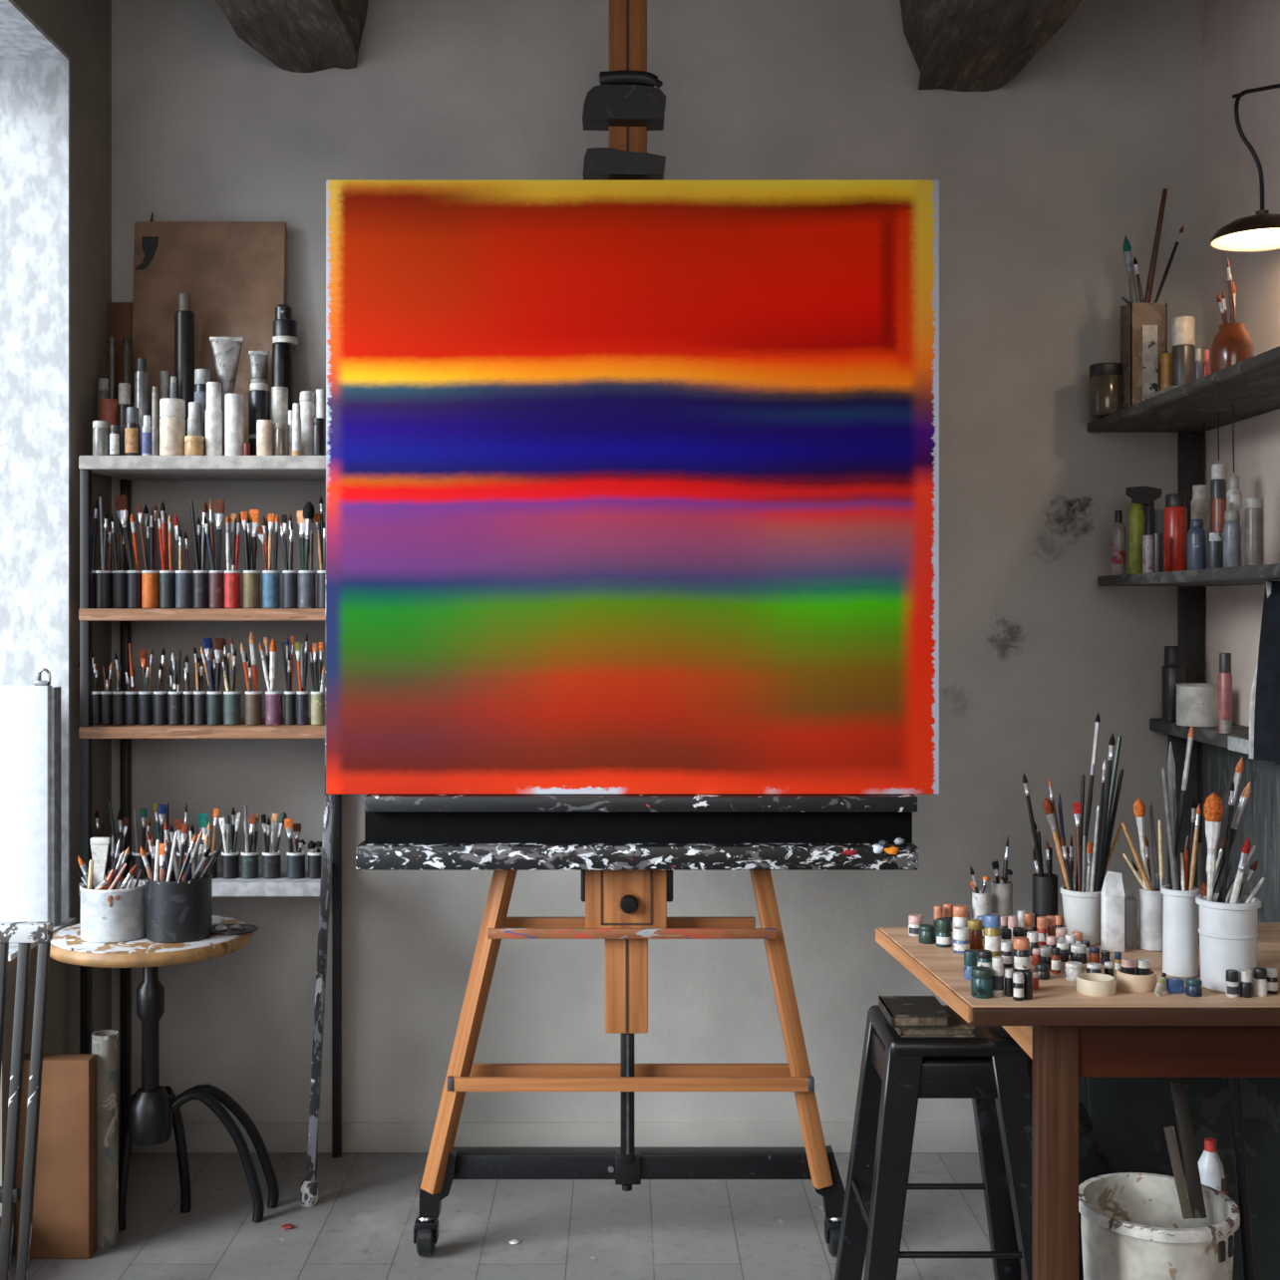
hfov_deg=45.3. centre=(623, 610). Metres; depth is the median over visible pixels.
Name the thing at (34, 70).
window
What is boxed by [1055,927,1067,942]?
paint jar
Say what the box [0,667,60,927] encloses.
blank canvas
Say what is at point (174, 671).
paintbrush
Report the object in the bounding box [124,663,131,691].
paintbrush
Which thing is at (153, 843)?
paintbrush
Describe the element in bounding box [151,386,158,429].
tube
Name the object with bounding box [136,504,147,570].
paintbrush
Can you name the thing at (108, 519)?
paintbrush
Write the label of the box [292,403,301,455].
tube
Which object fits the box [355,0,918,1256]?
easel
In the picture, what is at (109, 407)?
jar
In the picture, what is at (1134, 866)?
paintbrush
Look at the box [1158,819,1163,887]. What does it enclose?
paintbrush
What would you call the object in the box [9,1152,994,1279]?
floor
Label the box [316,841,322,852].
paintbrush
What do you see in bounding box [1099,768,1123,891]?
paintbrush
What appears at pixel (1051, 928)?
paint jar
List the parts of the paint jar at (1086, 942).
lid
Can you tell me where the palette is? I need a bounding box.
[212,923,258,935]
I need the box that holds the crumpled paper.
[1145,385,1179,399]
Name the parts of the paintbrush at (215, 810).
handle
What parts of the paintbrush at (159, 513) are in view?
handle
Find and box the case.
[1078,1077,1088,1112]
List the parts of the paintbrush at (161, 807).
handle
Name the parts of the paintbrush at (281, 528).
handle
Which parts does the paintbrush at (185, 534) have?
handle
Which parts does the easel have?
leg, plate, lifting rod, knob, rail, rail, rail, rail, plate, leg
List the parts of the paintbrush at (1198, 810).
handle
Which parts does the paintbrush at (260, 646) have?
handle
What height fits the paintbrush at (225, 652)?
0.219 m
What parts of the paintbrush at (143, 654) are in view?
handle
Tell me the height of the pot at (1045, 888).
0.123 m
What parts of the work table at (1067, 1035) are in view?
leg, leg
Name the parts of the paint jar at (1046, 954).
lid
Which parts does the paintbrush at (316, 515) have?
handle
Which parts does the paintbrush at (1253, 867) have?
handle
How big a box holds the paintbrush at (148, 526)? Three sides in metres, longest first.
0.226 x 0.011 x 0.011 m
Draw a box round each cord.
[1203,422,1206,468]
[1217,412,1219,460]
[1232,404,1234,472]
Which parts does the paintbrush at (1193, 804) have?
handle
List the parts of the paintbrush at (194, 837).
handle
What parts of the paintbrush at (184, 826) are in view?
handle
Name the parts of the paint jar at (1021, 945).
lid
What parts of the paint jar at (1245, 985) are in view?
lid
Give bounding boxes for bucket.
[1078,1172,1240,1279]
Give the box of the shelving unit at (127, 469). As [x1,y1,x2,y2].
[78,455,341,1207]
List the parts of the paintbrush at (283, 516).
handle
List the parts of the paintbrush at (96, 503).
handle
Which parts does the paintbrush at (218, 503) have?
handle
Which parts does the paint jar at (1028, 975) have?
lid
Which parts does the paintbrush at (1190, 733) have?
handle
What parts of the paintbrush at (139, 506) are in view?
handle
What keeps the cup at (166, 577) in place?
on the shelving unit at (127, 469)
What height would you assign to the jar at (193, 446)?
0.053 m
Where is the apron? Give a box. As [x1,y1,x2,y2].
[1249,580,1279,764]
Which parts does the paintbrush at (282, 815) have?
handle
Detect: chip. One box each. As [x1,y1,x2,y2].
[281,1223,294,1229]
[508,1239,520,1244]
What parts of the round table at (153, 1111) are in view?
leg, leg, leg, leg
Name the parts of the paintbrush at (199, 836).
handle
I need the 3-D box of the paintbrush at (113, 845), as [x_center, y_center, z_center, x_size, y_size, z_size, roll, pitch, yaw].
[-1.205,0.643,3.632,0.015,0.219,0.009,0,0,40]
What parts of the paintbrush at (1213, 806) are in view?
handle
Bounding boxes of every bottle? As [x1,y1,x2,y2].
[97,377,109,420]
[118,382,130,455]
[121,337,132,406]
[124,406,139,455]
[134,357,148,455]
[141,415,151,455]
[174,293,194,435]
[187,401,201,435]
[194,368,210,455]
[205,381,222,455]
[248,382,270,455]
[271,304,298,410]
[299,390,315,455]
[315,388,325,455]
[1111,510,1125,575]
[1125,486,1162,574]
[1142,500,1155,535]
[1161,645,1185,721]
[1171,316,1195,385]
[1187,519,1206,570]
[1190,484,1210,568]
[1194,348,1202,379]
[1198,1137,1225,1191]
[1202,349,1210,376]
[1210,463,1226,532]
[1218,652,1232,733]
[1220,1178,1229,1197]
[1223,510,1241,567]
[1226,476,1242,566]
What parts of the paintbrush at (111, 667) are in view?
handle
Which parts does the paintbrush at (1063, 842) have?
handle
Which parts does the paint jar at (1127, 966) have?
lid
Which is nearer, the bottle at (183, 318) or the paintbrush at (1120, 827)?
the paintbrush at (1120, 827)
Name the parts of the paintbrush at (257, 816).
handle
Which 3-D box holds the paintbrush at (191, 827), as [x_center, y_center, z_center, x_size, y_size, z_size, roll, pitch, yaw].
[-1.117,0.616,3.969,0.013,0.127,0.026,0,0,6]
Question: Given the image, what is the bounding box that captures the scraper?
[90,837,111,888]
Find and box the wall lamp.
[1209,83,1279,251]
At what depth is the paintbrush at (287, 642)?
3.96 m
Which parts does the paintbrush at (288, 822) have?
handle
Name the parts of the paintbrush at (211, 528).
handle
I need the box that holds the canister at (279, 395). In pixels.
[271,386,288,430]
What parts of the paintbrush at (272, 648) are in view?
handle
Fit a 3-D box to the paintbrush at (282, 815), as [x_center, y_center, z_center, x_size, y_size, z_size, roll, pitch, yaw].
[-0.888,0.600,3.962,0.017,0.158,0.042,0,0,44]
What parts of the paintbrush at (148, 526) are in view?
handle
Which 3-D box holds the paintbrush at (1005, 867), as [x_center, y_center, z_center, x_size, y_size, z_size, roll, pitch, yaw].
[0.806,0.573,3.248,0.021,0.192,0.010,0,0,0]
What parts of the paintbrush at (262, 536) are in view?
handle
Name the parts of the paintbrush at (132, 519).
handle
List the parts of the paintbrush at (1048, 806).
handle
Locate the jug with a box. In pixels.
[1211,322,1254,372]
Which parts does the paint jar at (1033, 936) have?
lid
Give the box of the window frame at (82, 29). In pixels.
[0,0,111,1257]
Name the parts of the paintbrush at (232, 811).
handle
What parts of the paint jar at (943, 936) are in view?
lid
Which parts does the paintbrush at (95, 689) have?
handle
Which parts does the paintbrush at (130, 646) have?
handle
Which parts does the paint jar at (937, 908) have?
lid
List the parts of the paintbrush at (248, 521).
handle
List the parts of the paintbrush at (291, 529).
handle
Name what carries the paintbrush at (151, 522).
in the cup at (150, 579)
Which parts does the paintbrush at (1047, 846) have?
handle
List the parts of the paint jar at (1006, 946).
lid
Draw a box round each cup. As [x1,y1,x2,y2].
[92,570,96,608]
[92,690,101,724]
[95,570,112,608]
[101,690,112,724]
[110,850,130,878]
[112,570,126,608]
[112,690,124,724]
[124,690,138,724]
[126,570,141,608]
[131,850,150,878]
[138,690,152,724]
[141,570,159,608]
[153,690,167,724]
[159,570,175,608]
[168,690,182,724]
[175,570,192,608]
[176,850,191,870]
[183,690,193,724]
[193,570,208,608]
[193,690,206,724]
[200,850,217,878]
[206,690,223,724]
[209,570,223,608]
[221,850,239,878]
[223,690,241,725]
[224,570,240,608]
[240,850,259,878]
[243,570,260,608]
[245,690,262,725]
[262,570,280,608]
[262,850,281,878]
[265,690,283,725]
[282,570,298,608]
[284,690,296,724]
[286,850,306,878]
[296,690,309,724]
[298,570,316,608]
[307,850,321,878]
[310,690,324,724]
[317,570,325,608]
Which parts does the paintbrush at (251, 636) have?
handle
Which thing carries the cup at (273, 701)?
on the shelving unit at (127, 469)
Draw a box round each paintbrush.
[76,869,87,888]
[77,855,94,889]
[87,859,93,889]
[92,501,98,570]
[92,653,97,691]
[93,656,96,687]
[94,810,99,837]
[94,879,107,890]
[95,663,98,690]
[99,496,103,570]
[100,823,103,837]
[101,869,114,890]
[102,665,106,691]
[103,511,108,570]
[105,671,108,691]
[106,519,109,559]
[106,524,111,570]
[106,850,124,890]
[106,870,125,882]
[107,662,112,691]
[108,800,116,853]
[108,839,119,888]
[108,863,126,890]
[110,837,115,879]
[111,514,118,570]
[112,846,129,889]
[113,494,133,570]
[114,652,121,691]
[117,810,123,853]
[118,665,121,691]
[118,863,137,889]
[119,528,123,570]
[120,534,124,570]
[121,817,129,852]
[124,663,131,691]
[126,875,133,888]
[127,522,132,556]
[128,642,134,691]
[129,513,138,570]
[133,809,139,853]
[134,869,142,887]
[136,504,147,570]
[138,648,147,691]
[140,808,146,849]
[140,846,152,880]
[143,504,149,541]
[144,659,149,691]
[144,818,150,852]
[145,518,150,570]
[145,827,159,881]
[147,647,153,691]
[149,509,153,570]
[150,836,155,880]
[153,503,157,570]
[153,803,159,839]
[153,839,159,881]
[157,511,165,570]
[158,663,161,691]
[158,804,166,843]
[158,843,165,881]
[160,501,165,569]
[161,647,165,691]
[163,820,170,859]
[164,833,171,881]
[165,512,168,570]
[165,802,168,825]
[166,831,177,881]
[167,515,171,570]
[169,666,173,691]
[169,824,178,868]
[171,652,177,682]
[171,847,178,881]
[173,514,179,570]
[173,659,176,691]
[173,819,182,852]
[176,649,181,691]
[177,520,180,552]
[177,823,188,881]
[177,834,196,881]
[177,835,181,854]
[178,531,182,570]
[182,830,202,881]
[182,854,186,880]
[183,531,189,570]
[183,661,187,691]
[183,804,188,853]
[184,654,189,691]
[188,824,194,849]
[189,830,196,879]
[190,500,200,570]
[190,847,210,880]
[193,646,200,691]
[195,660,199,691]
[196,517,201,568]
[196,844,204,879]
[197,813,208,844]
[198,657,204,691]
[199,852,219,879]
[200,645,209,686]
[200,833,209,876]
[201,501,208,570]
[201,843,223,878]
[203,516,214,570]
[203,638,213,691]
[206,822,211,849]
[209,500,215,570]
[211,647,213,673]
[211,808,218,852]
[213,638,224,691]
[213,652,215,686]
[214,499,224,570]
[218,817,227,853]
[221,656,229,691]
[223,638,229,687]
[224,814,230,853]
[225,515,230,570]
[227,652,232,691]
[229,513,236,567]
[230,637,237,691]
[231,518,236,570]
[231,807,235,852]
[232,648,236,691]
[233,812,240,852]
[234,513,241,570]
[240,642,249,691]
[241,511,249,570]
[244,804,249,853]
[247,517,251,570]
[248,660,252,691]
[248,814,255,853]
[249,509,259,570]
[249,631,258,691]
[253,813,259,852]
[257,526,267,570]
[259,641,270,691]
[261,516,268,570]
[261,814,267,853]
[263,637,270,683]
[266,518,271,570]
[266,816,270,853]
[267,513,274,570]
[269,638,276,691]
[270,813,278,853]
[274,514,279,570]
[274,811,287,852]
[280,517,285,565]
[281,514,288,570]
[281,641,287,689]
[284,818,293,853]
[285,638,289,668]
[287,652,291,691]
[288,513,293,570]
[289,521,293,570]
[290,636,294,691]
[293,823,301,853]
[295,641,302,691]
[296,510,305,570]
[297,839,306,853]
[301,642,304,691]
[303,501,315,570]
[303,634,308,691]
[307,840,316,853]
[308,643,315,691]
[310,520,314,570]
[312,642,317,691]
[314,513,322,570]
[316,653,319,691]
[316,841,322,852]
[319,496,323,557]
[319,641,322,685]
[320,665,324,691]
[322,521,325,570]
[969,865,979,893]
[981,875,989,893]
[991,860,999,883]
[998,875,1003,883]
[1001,835,1008,883]
[1006,869,1012,880]
[1022,773,1042,876]
[1032,849,1040,876]
[1036,831,1043,876]
[1042,797,1069,890]
[1044,840,1050,877]
[1047,847,1052,877]
[1048,778,1064,881]
[1056,793,1066,889]
[1060,836,1074,891]
[1066,847,1069,863]
[1069,835,1073,877]
[1072,802,1081,892]
[1075,774,1085,891]
[1080,712,1100,889]
[1081,835,1085,892]
[1085,842,1093,892]
[1089,805,1099,892]
[1093,759,1106,892]
[1096,732,1115,892]
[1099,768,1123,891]
[1101,735,1121,864]
[1105,821,1123,871]
[1121,822,1152,890]
[1123,236,1137,302]
[1123,853,1143,888]
[1131,860,1143,889]
[1133,257,1144,302]
[1133,798,1148,890]
[1144,188,1167,302]
[1144,836,1151,881]
[1148,802,1160,891]
[1154,226,1183,302]
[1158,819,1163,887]
[1161,767,1178,890]
[1169,725,1194,889]
[1178,835,1189,890]
[1180,852,1185,890]
[1184,849,1188,890]
[1188,798,1196,887]
[1188,804,1201,890]
[1200,882,1207,900]
[1203,792,1224,901]
[1213,781,1251,895]
[1214,850,1223,877]
[1216,756,1243,860]
[1216,863,1231,902]
[1217,294,1227,323]
[1218,837,1226,855]
[1221,291,1227,319]
[1221,877,1235,902]
[1222,780,1234,903]
[1225,879,1235,903]
[1226,258,1236,322]
[1229,836,1250,903]
[1230,282,1236,321]
[1235,845,1256,877]
[1237,859,1258,902]
[1239,873,1248,903]
[1245,877,1265,903]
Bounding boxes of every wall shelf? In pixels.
[1087,345,1279,432]
[1097,563,1279,586]
[1149,717,1249,754]
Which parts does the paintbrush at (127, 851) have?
handle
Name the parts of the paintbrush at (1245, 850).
handle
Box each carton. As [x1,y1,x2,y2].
[1100,871,1124,952]
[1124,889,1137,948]
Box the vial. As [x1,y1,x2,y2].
[169,376,177,398]
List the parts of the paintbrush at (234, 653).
handle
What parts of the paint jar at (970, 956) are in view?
lid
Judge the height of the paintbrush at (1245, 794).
0.237 m
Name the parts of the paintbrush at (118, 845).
handle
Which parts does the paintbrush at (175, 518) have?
handle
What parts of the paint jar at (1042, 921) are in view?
lid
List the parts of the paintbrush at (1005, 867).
handle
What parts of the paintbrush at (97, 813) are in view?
handle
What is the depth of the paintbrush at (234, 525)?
3.96 m
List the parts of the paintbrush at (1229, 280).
handle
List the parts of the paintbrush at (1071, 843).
handle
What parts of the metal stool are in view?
leg, leg, seat, leg, leg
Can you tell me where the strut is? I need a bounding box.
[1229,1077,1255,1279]
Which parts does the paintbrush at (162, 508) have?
handle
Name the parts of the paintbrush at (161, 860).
handle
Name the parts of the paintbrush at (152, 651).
handle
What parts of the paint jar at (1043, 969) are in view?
lid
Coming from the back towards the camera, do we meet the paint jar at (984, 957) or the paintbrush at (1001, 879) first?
the paintbrush at (1001, 879)
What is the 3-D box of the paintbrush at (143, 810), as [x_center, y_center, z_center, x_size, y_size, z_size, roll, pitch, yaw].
[-1.244,0.597,3.979,0.013,0.166,0.012,0,0,9]
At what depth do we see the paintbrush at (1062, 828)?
3.15 m
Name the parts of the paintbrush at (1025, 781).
handle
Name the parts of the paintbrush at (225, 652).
handle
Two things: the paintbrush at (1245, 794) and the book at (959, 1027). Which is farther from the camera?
the book at (959, 1027)
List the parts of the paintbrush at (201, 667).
handle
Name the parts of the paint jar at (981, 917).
lid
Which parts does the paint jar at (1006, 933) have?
lid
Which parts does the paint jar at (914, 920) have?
lid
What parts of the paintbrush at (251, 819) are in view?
handle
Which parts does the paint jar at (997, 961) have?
lid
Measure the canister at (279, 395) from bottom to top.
0.190 m
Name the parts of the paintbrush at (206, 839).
handle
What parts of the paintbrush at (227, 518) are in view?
handle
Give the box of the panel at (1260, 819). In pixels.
[1168,734,1279,922]
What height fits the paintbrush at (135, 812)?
0.167 m
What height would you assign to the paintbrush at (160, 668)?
0.087 m
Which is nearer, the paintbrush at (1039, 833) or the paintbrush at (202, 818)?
the paintbrush at (1039, 833)
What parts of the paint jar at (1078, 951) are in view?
lid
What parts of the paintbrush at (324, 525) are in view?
handle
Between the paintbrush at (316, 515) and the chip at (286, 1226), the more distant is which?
the paintbrush at (316, 515)
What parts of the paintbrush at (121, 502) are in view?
handle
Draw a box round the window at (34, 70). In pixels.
[0,0,75,960]
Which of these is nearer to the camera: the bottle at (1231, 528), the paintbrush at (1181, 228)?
the bottle at (1231, 528)
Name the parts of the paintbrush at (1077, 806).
handle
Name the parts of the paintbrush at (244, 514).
handle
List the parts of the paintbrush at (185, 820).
handle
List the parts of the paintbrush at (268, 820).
handle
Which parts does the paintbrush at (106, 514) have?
handle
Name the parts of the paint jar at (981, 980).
lid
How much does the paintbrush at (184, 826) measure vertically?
0.259 m
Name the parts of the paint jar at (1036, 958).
lid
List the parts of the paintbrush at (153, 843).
handle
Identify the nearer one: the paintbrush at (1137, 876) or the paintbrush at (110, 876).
the paintbrush at (1137, 876)
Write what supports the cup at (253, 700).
on the shelving unit at (127, 469)
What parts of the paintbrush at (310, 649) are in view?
handle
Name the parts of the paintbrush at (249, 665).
handle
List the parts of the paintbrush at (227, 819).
handle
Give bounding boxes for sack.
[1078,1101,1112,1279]
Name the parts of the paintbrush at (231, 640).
handle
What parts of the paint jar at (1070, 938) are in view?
lid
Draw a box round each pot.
[79,879,146,943]
[145,870,212,943]
[243,443,250,455]
[971,891,989,919]
[990,880,1012,926]
[1032,873,1057,931]
[1060,884,1101,945]
[1139,886,1163,951]
[1142,535,1152,573]
[1152,533,1162,572]
[1160,885,1200,977]
[1195,893,1261,992]
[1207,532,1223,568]
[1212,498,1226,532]
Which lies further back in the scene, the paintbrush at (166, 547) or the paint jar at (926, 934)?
the paintbrush at (166, 547)
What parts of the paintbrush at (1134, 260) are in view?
handle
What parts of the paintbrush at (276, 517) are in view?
handle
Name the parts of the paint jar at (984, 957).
lid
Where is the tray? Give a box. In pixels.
[364,812,912,843]
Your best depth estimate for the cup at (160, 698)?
3.95 m
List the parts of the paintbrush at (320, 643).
handle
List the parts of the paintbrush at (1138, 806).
handle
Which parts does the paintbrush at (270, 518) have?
handle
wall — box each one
[111,0,1203,1122]
[1203,0,1279,726]
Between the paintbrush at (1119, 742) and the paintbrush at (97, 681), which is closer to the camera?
the paintbrush at (1119, 742)
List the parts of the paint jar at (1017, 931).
lid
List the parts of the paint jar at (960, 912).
lid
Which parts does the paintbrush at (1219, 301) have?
handle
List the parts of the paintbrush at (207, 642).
handle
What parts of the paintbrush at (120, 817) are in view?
handle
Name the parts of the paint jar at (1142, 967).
lid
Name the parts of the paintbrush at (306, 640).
handle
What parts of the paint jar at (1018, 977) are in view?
lid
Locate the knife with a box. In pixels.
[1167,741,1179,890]
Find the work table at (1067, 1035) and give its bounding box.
[875,922,1279,1279]
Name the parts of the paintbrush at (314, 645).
handle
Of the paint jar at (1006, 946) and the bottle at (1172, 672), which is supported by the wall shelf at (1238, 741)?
the bottle at (1172, 672)
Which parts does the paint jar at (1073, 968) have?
lid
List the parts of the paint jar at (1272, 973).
lid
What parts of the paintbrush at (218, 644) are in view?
handle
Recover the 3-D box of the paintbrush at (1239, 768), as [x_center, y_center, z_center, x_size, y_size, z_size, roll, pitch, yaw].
[1.096,0.405,2.796,0.067,0.276,0.014,0,0,-1]
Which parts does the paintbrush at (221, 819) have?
handle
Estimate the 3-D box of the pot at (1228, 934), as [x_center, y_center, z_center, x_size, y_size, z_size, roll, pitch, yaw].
[1.090,0.599,2.765,0.110,0.160,0.110,0,0,0]
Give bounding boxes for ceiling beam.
[214,0,369,70]
[900,0,1080,93]
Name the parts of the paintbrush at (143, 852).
handle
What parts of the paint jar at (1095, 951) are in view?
lid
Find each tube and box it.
[91,1029,118,1249]
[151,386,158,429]
[151,429,158,455]
[159,370,169,418]
[209,336,244,455]
[224,393,244,455]
[248,350,269,382]
[256,419,273,455]
[288,410,293,455]
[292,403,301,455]
[1154,509,1163,572]
[1154,972,1166,996]
[1160,352,1171,389]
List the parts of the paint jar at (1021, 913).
lid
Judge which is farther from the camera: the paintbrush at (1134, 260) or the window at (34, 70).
the paintbrush at (1134, 260)
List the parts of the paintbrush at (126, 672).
handle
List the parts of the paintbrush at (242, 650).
handle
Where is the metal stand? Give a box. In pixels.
[0,922,52,1279]
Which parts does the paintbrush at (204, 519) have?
handle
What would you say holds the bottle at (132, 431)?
on the shelving unit at (127, 469)
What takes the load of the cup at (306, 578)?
on the shelving unit at (127, 469)
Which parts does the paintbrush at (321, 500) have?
handle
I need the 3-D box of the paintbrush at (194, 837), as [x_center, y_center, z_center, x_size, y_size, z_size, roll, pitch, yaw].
[-1.015,0.601,3.538,0.062,0.172,0.009,0,0,-11]
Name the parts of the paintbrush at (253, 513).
handle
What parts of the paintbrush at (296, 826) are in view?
handle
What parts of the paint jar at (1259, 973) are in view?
lid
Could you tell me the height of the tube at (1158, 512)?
0.175 m
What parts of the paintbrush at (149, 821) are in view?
handle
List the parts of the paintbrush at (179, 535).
handle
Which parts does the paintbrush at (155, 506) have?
handle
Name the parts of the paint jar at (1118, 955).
lid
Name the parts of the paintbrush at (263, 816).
handle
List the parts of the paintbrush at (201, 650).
handle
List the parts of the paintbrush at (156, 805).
handle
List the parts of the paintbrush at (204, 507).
handle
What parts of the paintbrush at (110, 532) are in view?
handle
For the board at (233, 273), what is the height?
0.676 m
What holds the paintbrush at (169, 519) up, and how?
in the cup at (166, 577)
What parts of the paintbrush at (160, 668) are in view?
handle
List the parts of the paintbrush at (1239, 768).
handle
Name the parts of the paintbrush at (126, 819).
handle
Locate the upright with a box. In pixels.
[1178,431,1204,842]
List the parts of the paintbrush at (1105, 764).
handle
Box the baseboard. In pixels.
[118,1122,978,1152]
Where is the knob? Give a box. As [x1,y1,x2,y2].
[617,891,640,915]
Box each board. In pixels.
[104,302,132,399]
[131,221,286,455]
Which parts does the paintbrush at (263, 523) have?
handle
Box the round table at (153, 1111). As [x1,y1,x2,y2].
[49,915,279,1231]
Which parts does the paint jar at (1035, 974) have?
lid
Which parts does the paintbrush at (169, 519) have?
handle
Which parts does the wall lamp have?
lamp shade, arm, bulb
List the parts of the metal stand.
leg, rail, leg, rail, leg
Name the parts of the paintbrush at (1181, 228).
handle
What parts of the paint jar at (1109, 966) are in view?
lid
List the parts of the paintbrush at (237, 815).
handle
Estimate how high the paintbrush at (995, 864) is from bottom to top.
0.067 m
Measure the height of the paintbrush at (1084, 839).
0.199 m
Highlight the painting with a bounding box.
[325,179,939,794]
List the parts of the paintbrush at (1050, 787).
handle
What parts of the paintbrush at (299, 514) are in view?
handle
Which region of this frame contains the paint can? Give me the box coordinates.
[1175,682,1218,726]
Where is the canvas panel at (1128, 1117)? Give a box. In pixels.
[1087,1077,1279,1279]
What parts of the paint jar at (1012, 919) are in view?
lid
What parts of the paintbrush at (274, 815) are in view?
handle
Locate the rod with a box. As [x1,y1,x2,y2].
[109,336,114,398]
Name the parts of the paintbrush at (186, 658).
handle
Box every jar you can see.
[92,420,109,455]
[100,398,118,432]
[109,424,120,455]
[159,397,185,455]
[273,422,289,455]
[312,417,324,455]
[908,914,923,936]
[918,924,936,944]
[933,905,942,932]
[935,918,952,948]
[943,903,953,932]
[952,926,969,954]
[953,904,967,927]
[963,950,976,979]
[967,919,982,949]
[970,965,992,998]
[976,915,984,938]
[976,949,992,967]
[983,914,1000,958]
[991,956,1003,996]
[999,915,1007,928]
[1000,928,1011,951]
[1000,941,1012,966]
[1004,967,1013,996]
[1007,915,1017,941]
[1012,927,1024,950]
[1012,936,1029,973]
[1012,971,1023,1000]
[1017,910,1025,928]
[1023,913,1033,937]
[1023,970,1032,999]
[1026,931,1038,956]
[1031,948,1040,965]
[1032,913,1035,931]
[1032,971,1038,989]
[1034,962,1049,979]
[1036,916,1047,945]
[1040,946,1051,968]
[1045,915,1055,936]
[1045,935,1057,947]
[1050,947,1060,973]
[1054,915,1063,928]
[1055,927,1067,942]
[1056,942,1068,961]
[1064,934,1076,955]
[1064,960,1083,980]
[1070,943,1086,963]
[1072,931,1082,944]
[1081,940,1090,956]
[1086,962,1101,973]
[1089,362,1122,417]
[1089,947,1099,962]
[1100,950,1110,964]
[1104,961,1113,975]
[1114,951,1121,971]
[1120,957,1135,974]
[1135,958,1150,974]
[1185,977,1202,996]
[1225,968,1239,997]
[1239,969,1252,997]
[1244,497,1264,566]
[1253,966,1267,996]
[1266,967,1278,993]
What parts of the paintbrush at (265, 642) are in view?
handle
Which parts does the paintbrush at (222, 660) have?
handle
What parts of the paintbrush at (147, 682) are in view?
handle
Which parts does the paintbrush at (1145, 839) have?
handle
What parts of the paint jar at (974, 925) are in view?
lid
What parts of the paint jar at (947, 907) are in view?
lid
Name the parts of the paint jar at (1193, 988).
lid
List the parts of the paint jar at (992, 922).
lid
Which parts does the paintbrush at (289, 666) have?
handle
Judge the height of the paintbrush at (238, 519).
0.236 m
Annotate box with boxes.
[14,1053,96,1259]
[1120,302,1167,408]
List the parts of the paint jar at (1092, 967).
lid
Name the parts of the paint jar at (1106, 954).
lid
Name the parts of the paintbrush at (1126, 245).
handle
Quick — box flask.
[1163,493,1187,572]
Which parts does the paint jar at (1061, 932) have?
lid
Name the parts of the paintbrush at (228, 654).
handle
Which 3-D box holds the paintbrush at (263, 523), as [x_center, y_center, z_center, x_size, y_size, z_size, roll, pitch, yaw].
[-0.923,-0.130,3.967,0.023,0.228,0.013,0,0,-8]
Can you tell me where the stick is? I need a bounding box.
[1163,1125,1193,1219]
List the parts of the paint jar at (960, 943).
lid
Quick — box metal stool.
[834,1004,1032,1279]
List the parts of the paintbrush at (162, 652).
handle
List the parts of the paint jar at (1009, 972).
lid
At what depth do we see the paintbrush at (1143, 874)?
3.07 m
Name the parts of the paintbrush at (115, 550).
handle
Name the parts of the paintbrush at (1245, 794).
handle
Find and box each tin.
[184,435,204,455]
[1166,977,1184,993]
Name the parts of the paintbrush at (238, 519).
handle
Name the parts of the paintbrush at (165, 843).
handle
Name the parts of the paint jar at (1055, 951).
lid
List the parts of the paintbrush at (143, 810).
handle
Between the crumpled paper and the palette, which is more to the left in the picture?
the palette
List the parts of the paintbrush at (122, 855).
handle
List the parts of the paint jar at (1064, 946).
lid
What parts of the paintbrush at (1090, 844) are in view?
handle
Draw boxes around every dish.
[1076,972,1115,996]
[1116,967,1156,992]
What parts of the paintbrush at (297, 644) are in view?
handle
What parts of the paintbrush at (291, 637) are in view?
handle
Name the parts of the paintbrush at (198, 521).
handle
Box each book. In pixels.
[878,995,950,1027]
[893,1006,974,1036]
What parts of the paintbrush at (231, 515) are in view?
handle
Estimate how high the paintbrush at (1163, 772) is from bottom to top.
0.376 m
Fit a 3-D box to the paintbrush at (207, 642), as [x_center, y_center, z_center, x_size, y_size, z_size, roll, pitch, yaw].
[-1.065,0.176,3.963,0.033,0.209,0.017,0,0,20]
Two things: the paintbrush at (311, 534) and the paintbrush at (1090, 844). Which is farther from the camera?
the paintbrush at (311, 534)
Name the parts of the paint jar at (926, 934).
lid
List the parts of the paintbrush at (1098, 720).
handle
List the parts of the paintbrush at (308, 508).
handle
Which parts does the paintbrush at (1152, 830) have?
handle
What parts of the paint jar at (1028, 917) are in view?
lid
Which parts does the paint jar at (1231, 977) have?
lid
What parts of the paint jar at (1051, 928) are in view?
lid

